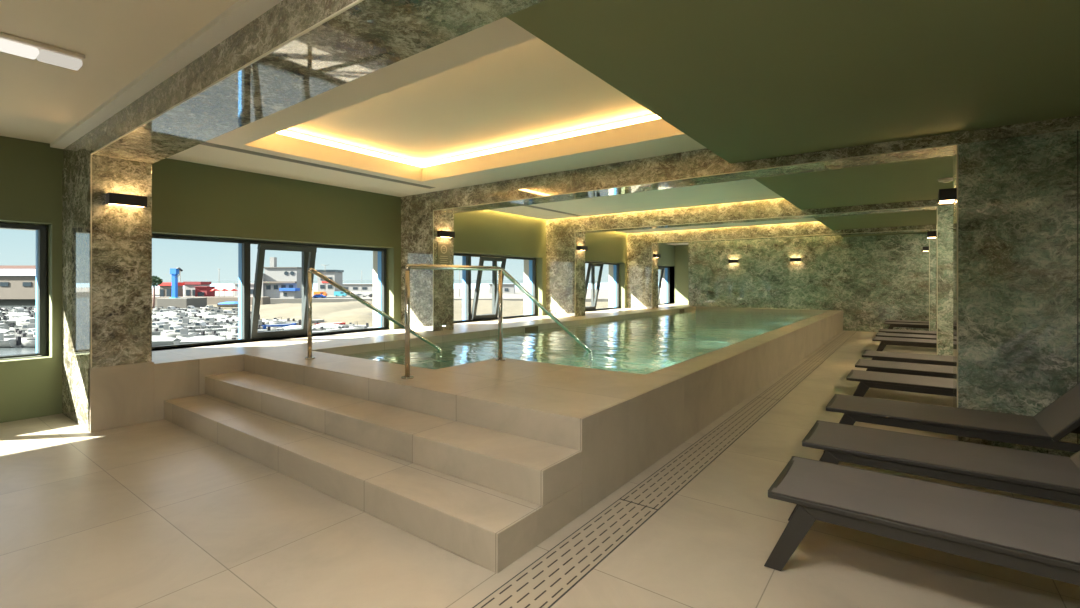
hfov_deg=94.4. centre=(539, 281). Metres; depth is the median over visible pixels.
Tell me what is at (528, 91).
ceiling
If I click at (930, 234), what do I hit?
wall lamp
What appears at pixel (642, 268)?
pillar
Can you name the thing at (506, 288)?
house
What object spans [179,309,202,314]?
cabin boat
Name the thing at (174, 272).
crane
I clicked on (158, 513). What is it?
floor
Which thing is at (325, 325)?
covered boat
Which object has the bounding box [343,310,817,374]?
pool water
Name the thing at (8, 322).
covered boat
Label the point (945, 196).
wall lamp
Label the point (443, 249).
sign
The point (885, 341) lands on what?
sun lounger
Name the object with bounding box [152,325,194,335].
cabin boat
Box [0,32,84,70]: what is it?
ceiling light
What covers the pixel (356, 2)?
trim
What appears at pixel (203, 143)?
ceiling vent
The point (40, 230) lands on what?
window
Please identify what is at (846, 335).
drain grate
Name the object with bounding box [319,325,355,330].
boat
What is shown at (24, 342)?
boat
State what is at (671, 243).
ceiling
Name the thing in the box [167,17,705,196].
ceiling
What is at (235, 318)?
covered boat
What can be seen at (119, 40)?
ceiling
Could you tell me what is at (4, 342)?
cabin boat
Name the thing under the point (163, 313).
covered boat
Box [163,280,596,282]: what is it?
hills
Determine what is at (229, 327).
cabin boat
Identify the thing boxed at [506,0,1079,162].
ceiling
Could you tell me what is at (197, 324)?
cabin boat
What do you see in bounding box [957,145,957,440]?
trim
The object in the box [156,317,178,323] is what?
cabin boat
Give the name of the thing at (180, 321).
cabin boat
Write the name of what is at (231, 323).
boat
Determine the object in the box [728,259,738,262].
wall lamp
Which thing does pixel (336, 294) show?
van
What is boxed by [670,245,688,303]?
wall
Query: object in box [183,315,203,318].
boat
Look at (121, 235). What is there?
pillar
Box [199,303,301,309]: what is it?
sand
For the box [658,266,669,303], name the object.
window
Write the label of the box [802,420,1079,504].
sun lounger
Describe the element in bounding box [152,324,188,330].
cabin boat
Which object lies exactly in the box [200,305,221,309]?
cabin boat
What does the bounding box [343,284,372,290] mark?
building
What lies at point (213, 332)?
skiff
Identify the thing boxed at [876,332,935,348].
sun lounger
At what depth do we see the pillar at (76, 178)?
4.78 m
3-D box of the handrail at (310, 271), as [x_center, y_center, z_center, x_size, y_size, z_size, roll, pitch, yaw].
[-1.866,1.001,5.902,0.100,2.298,1.862,0,0,37]
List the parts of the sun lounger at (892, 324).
seat frame, frame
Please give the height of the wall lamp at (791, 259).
0.100 m
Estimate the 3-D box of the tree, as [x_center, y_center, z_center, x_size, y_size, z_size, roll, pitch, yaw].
[-117.474,3.202,152.070,4.665,10.321,4.635,0,0,0]
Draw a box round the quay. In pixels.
[0,289,659,304]
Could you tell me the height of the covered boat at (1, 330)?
1.550 m
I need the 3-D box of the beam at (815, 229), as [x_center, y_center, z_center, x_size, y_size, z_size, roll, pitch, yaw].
[6.308,-1.500,12.875,8.750,0.700,0.450,0,0,37]
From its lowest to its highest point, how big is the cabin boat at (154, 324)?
1.800 m
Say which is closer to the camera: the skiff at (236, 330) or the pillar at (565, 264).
the pillar at (565, 264)
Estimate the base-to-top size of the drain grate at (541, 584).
0.004 m
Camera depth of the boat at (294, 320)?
96.78 m
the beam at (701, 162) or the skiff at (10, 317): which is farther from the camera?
the skiff at (10, 317)
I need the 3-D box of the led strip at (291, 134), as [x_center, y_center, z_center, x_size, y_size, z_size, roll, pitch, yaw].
[-2.520,-1.718,6.324,0.006,0.045,2.660,0,0,37]
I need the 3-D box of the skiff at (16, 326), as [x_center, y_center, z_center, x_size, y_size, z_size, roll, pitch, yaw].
[-88.329,7.725,86.481,5.650,1.350,2.040,0,0,-7]
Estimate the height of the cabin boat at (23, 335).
1.800 m
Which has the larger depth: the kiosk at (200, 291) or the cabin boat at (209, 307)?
the kiosk at (200, 291)
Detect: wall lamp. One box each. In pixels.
[106,192,146,207]
[437,230,454,237]
[577,246,587,250]
[653,254,660,257]
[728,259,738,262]
[790,258,800,261]
[922,246,928,251]
[927,231,936,238]
[938,188,955,204]
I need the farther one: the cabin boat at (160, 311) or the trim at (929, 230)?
the cabin boat at (160, 311)
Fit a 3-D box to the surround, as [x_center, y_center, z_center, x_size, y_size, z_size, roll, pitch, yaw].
[2.241,1.072,10.398,5.743,0.554,16.040,0,0,37]
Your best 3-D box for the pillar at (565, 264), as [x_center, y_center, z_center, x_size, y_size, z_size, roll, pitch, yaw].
[0.607,-0.177,11.856,0.820,1.945,0.450,0,0,37]
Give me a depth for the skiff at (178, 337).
67.92 m
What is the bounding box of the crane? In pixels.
[169,267,182,297]
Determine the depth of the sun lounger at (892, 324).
11.77 m
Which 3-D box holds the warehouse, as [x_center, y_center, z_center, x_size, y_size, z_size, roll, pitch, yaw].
[-191.000,0.600,188.000,55.000,10.900,25.000,0,0,0]
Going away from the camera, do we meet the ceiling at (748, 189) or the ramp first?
the ceiling at (748, 189)
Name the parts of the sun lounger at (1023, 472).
leg, frame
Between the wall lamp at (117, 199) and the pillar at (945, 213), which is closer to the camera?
the wall lamp at (117, 199)
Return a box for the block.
[157,297,206,307]
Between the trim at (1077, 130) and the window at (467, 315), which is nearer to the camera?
the trim at (1077, 130)
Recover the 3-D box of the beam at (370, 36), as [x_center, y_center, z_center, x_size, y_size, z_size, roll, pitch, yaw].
[-1.255,-1.500,2.710,8.750,0.700,0.450,0,0,37]
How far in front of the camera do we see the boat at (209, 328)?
78.34 m
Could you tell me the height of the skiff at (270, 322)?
1.350 m
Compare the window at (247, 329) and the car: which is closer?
the window at (247, 329)
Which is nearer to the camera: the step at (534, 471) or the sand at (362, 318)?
the step at (534, 471)
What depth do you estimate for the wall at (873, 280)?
14.23 m
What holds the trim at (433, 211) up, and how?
attached to the pillar at (416, 228)
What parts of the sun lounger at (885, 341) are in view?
leg, seat frame, frame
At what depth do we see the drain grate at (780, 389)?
6.76 m
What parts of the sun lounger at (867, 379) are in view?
leg, frame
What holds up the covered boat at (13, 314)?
on the marina
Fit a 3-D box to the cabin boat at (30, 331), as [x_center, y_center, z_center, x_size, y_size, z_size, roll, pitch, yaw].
[-71.968,7.500,71.351,6.400,1.800,2.340,0,0,13]
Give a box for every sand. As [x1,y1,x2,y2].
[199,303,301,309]
[250,301,372,319]
[290,312,372,326]
[326,300,658,320]
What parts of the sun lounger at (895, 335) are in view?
seat frame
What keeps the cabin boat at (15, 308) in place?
on the marina
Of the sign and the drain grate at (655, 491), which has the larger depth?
the sign
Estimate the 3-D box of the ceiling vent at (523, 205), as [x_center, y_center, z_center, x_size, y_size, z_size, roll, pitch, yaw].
[-0.148,-1.468,9.739,0.135,0.004,3.450,0,0,37]
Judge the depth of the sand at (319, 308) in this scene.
134.22 m
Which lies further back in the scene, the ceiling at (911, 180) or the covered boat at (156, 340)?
the covered boat at (156, 340)
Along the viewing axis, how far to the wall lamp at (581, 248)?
11.51 m
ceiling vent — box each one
[201,142,434,188]
[523,205,580,215]
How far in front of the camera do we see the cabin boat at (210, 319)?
92.73 m
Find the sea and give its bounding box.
[152,283,658,288]
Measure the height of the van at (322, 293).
2.092 m
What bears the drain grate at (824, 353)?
on the floor
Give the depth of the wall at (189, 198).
6.50 m
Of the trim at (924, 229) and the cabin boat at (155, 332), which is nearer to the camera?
the trim at (924, 229)
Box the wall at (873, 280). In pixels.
[689,233,928,332]
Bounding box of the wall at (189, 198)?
[0,136,674,422]
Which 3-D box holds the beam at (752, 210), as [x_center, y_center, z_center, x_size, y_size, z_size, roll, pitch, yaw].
[3.788,-1.500,9.490,8.750,0.700,0.450,0,0,37]
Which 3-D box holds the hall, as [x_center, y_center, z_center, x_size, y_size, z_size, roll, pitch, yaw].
[-227.000,-0.500,224.000,84.000,13.100,22.000,0,0,0]
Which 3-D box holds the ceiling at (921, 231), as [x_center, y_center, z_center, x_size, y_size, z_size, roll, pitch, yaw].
[9.194,-1.550,12.180,3.287,0.600,1.880,0,0,37]
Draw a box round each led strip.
[277,131,422,166]
[423,115,659,166]
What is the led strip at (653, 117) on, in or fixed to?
attached to the ceiling at (528, 91)
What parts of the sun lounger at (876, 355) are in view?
frame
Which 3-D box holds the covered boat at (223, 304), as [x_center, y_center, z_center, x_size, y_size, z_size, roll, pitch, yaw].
[-92.500,6.697,150.000,7.000,1.705,2.640,0,0,-11]
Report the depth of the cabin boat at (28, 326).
77.67 m
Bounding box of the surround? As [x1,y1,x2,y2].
[152,303,842,513]
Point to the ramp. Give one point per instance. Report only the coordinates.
(210, 300)
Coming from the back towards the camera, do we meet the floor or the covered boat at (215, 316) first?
the covered boat at (215, 316)
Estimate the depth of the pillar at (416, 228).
8.26 m
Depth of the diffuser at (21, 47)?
2.87 m
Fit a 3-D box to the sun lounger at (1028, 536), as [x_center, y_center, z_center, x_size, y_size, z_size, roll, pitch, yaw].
[2.037,0.896,2.018,1.988,0.907,0.620,0,0,37]
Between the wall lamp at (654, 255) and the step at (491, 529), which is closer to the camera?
the step at (491, 529)
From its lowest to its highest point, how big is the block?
3.500 m
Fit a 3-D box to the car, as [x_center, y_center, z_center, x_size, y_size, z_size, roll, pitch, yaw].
[-83.000,5.321,188.385,4.200,1.441,1.830,0,0,0]
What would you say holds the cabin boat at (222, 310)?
on the marina
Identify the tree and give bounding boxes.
[152,276,162,307]
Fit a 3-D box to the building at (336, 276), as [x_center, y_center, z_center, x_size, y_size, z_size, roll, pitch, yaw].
[-95.000,0.300,226.500,8.400,11.500,9.800,0,0,0]
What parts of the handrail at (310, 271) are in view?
post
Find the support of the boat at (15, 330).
on the marina
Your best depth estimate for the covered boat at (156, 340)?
63.67 m
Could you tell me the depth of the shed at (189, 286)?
204.99 m
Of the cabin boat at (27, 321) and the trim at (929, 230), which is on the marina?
the cabin boat at (27, 321)
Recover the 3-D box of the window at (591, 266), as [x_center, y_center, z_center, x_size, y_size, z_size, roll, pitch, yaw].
[1.433,0.115,13.828,0.491,1.350,3.526,0,0,37]
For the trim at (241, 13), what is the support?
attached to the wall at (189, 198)
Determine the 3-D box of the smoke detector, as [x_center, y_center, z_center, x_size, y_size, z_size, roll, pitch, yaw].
[4.931,-1.230,6.066,0.170,0.040,0.170,0,0,37]
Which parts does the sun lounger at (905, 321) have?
seat frame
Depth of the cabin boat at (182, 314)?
107.63 m
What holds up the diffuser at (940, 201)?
attached to the wall lamp at (945, 196)
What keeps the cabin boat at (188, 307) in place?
on the marina
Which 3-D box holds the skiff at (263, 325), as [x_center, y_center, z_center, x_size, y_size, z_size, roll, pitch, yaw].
[-46.124,7.725,88.481,5.650,1.350,2.040,0,0,-9]
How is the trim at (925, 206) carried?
attached to the beam at (752, 210)
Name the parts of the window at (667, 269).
sash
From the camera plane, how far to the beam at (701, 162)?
5.67 m
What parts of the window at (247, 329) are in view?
sash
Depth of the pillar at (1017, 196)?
3.96 m
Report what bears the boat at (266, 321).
on the marina
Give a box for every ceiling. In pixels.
[0,0,237,143]
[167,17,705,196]
[276,38,654,166]
[489,179,781,219]
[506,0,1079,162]
[615,218,818,233]
[670,243,688,244]
[755,155,953,209]
[815,209,935,229]
[841,231,926,236]
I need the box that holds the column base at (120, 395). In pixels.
[88,361,153,432]
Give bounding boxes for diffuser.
[0,38,38,58]
[939,200,953,203]
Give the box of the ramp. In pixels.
[152,297,269,305]
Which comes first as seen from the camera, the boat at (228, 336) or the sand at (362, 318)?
the boat at (228, 336)
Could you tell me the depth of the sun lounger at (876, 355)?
6.58 m
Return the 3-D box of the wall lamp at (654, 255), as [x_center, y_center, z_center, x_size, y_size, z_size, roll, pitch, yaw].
[3.501,-0.780,14.963,0.115,0.100,0.280,0,0,37]
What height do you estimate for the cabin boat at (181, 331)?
1.800 m
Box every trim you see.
[50,0,282,148]
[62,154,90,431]
[91,0,363,154]
[91,155,91,366]
[433,144,957,210]
[433,211,433,329]
[575,206,933,231]
[663,229,929,242]
[929,230,929,330]
[937,206,937,354]
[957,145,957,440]
[1077,130,1077,442]
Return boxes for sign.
[437,243,449,264]
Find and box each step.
[164,394,581,572]
[205,371,581,505]
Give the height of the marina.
0.001 m
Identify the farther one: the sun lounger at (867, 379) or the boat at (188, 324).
the boat at (188, 324)
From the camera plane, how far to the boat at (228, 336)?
68.05 m
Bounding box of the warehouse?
[0,269,35,298]
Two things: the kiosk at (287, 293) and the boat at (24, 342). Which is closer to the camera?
the boat at (24, 342)
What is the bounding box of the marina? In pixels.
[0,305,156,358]
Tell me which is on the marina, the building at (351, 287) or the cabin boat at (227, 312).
the cabin boat at (227, 312)
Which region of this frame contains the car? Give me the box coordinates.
[313,294,325,297]
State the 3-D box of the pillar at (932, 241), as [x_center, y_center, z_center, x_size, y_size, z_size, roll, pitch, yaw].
[9.268,0.100,10.735,1.445,2.500,0.550,0,0,37]
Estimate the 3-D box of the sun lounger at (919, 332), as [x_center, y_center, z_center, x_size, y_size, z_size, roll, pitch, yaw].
[7.812,0.896,9.780,1.988,0.907,0.620,0,0,37]
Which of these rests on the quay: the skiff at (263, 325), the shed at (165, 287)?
the shed at (165, 287)
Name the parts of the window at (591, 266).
sash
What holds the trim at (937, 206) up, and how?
attached to the pillar at (945, 213)
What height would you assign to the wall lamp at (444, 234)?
0.100 m
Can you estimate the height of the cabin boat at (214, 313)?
1.800 m
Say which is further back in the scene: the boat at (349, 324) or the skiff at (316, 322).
the skiff at (316, 322)
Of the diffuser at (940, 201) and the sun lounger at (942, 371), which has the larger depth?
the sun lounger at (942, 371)
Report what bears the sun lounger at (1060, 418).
on the floor
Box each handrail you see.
[304,268,440,358]
[401,264,591,378]
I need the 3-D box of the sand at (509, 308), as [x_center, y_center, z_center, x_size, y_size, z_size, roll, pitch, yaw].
[-8.454,7.455,138.500,129.507,2.250,132.345,0,0,37]
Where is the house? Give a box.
[489,284,514,293]
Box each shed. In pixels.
[158,282,184,296]
[185,282,210,296]
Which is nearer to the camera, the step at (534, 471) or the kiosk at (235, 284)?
the step at (534, 471)
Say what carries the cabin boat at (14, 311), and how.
on the marina
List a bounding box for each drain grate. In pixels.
[472,499,657,607]
[620,397,779,509]
[757,361,822,399]
[806,342,844,361]
[832,331,856,341]
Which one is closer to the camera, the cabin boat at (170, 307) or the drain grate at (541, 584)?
the drain grate at (541, 584)
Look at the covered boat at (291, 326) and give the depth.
78.95 m
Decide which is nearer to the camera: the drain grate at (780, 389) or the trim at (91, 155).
the trim at (91, 155)
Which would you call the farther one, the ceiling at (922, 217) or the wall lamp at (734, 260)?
the wall lamp at (734, 260)
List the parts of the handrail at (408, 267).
post, post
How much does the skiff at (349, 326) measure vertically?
1.350 m
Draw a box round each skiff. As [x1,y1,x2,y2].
[7,323,21,327]
[9,315,33,318]
[177,334,217,340]
[205,329,237,334]
[208,331,237,337]
[231,327,270,331]
[261,322,295,328]
[269,319,300,324]
[314,321,344,324]
[349,326,372,328]
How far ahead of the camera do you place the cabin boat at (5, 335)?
67.70 m
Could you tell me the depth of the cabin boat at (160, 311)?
118.90 m
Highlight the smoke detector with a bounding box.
[938,178,952,182]
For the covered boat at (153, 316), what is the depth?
103.98 m
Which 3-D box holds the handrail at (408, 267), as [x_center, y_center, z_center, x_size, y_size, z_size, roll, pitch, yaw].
[-0.223,0.996,5.312,0.100,2.308,3.027,0,0,37]
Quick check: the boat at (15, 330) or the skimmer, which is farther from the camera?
the boat at (15, 330)
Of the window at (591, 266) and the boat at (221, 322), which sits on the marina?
the boat at (221, 322)
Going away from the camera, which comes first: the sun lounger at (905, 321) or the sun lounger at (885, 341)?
the sun lounger at (885, 341)
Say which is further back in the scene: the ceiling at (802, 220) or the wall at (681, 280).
the wall at (681, 280)
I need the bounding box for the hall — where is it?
[0,265,35,268]
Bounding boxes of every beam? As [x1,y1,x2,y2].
[63,0,544,168]
[401,116,1079,214]
[546,198,952,233]
[627,222,935,243]
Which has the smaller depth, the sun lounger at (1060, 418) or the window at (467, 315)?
the sun lounger at (1060, 418)
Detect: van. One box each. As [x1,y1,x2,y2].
[314,292,326,295]
[334,292,346,296]
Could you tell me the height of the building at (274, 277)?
15.400 m
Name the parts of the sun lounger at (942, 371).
seat frame, frame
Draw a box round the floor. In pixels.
[0,331,1079,607]
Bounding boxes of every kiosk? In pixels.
[194,286,215,296]
[233,283,253,295]
[279,288,299,298]
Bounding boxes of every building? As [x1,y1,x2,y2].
[261,257,301,297]
[316,270,343,295]
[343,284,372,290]
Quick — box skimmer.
[524,325,538,331]
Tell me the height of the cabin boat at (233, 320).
1.800 m
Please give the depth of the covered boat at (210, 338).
63.52 m
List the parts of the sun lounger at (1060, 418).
leg, seat frame, frame, frame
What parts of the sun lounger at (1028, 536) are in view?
leg, leg, frame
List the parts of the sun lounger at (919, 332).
seat frame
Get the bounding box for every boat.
[0,328,13,334]
[0,333,20,346]
[2,308,31,311]
[4,334,14,337]
[5,313,30,317]
[5,317,34,324]
[8,328,27,334]
[9,309,34,314]
[10,324,35,330]
[10,328,35,336]
[14,331,35,338]
[17,318,35,324]
[21,339,35,346]
[152,315,168,318]
[152,321,173,327]
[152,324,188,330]
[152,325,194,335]
[152,336,181,346]
[153,309,177,313]
[156,312,176,314]
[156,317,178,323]
[157,306,182,310]
[161,328,207,337]
[167,312,198,316]
[169,318,200,324]
[174,322,208,325]
[178,306,201,309]
[178,322,219,328]
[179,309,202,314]
[179,335,230,343]
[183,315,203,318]
[189,325,226,332]
[193,317,229,322]
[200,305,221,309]
[200,312,225,317]
[203,315,230,318]
[206,309,234,313]
[209,320,234,324]
[212,310,237,314]
[213,322,233,327]
[217,301,237,306]
[221,317,237,320]
[223,323,262,331]
[227,335,237,339]
[229,317,261,326]
[262,317,291,323]
[283,325,317,330]
[292,318,323,322]
[312,323,345,330]
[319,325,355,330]
[337,322,368,327]
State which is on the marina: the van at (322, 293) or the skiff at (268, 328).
the skiff at (268, 328)
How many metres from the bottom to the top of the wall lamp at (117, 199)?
0.100 m
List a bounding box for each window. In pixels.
[0,223,46,358]
[152,234,386,348]
[454,253,535,321]
[585,262,618,310]
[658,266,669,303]
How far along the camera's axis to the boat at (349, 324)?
85.95 m
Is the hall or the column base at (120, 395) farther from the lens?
the hall
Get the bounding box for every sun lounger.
[764,456,1079,585]
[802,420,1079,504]
[824,382,1079,451]
[846,370,952,396]
[853,359,952,394]
[862,350,952,368]
[872,336,935,358]
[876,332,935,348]
[878,329,935,344]
[884,322,928,328]
[885,320,928,327]
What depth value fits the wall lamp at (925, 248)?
11.11 m
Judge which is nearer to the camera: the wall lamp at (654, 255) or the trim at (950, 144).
the trim at (950, 144)
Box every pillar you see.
[91,155,151,367]
[401,211,453,330]
[546,232,584,316]
[627,243,657,308]
[930,229,935,330]
[936,205,952,355]
[953,129,1079,456]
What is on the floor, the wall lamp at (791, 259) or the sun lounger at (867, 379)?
the sun lounger at (867, 379)
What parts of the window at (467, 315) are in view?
sash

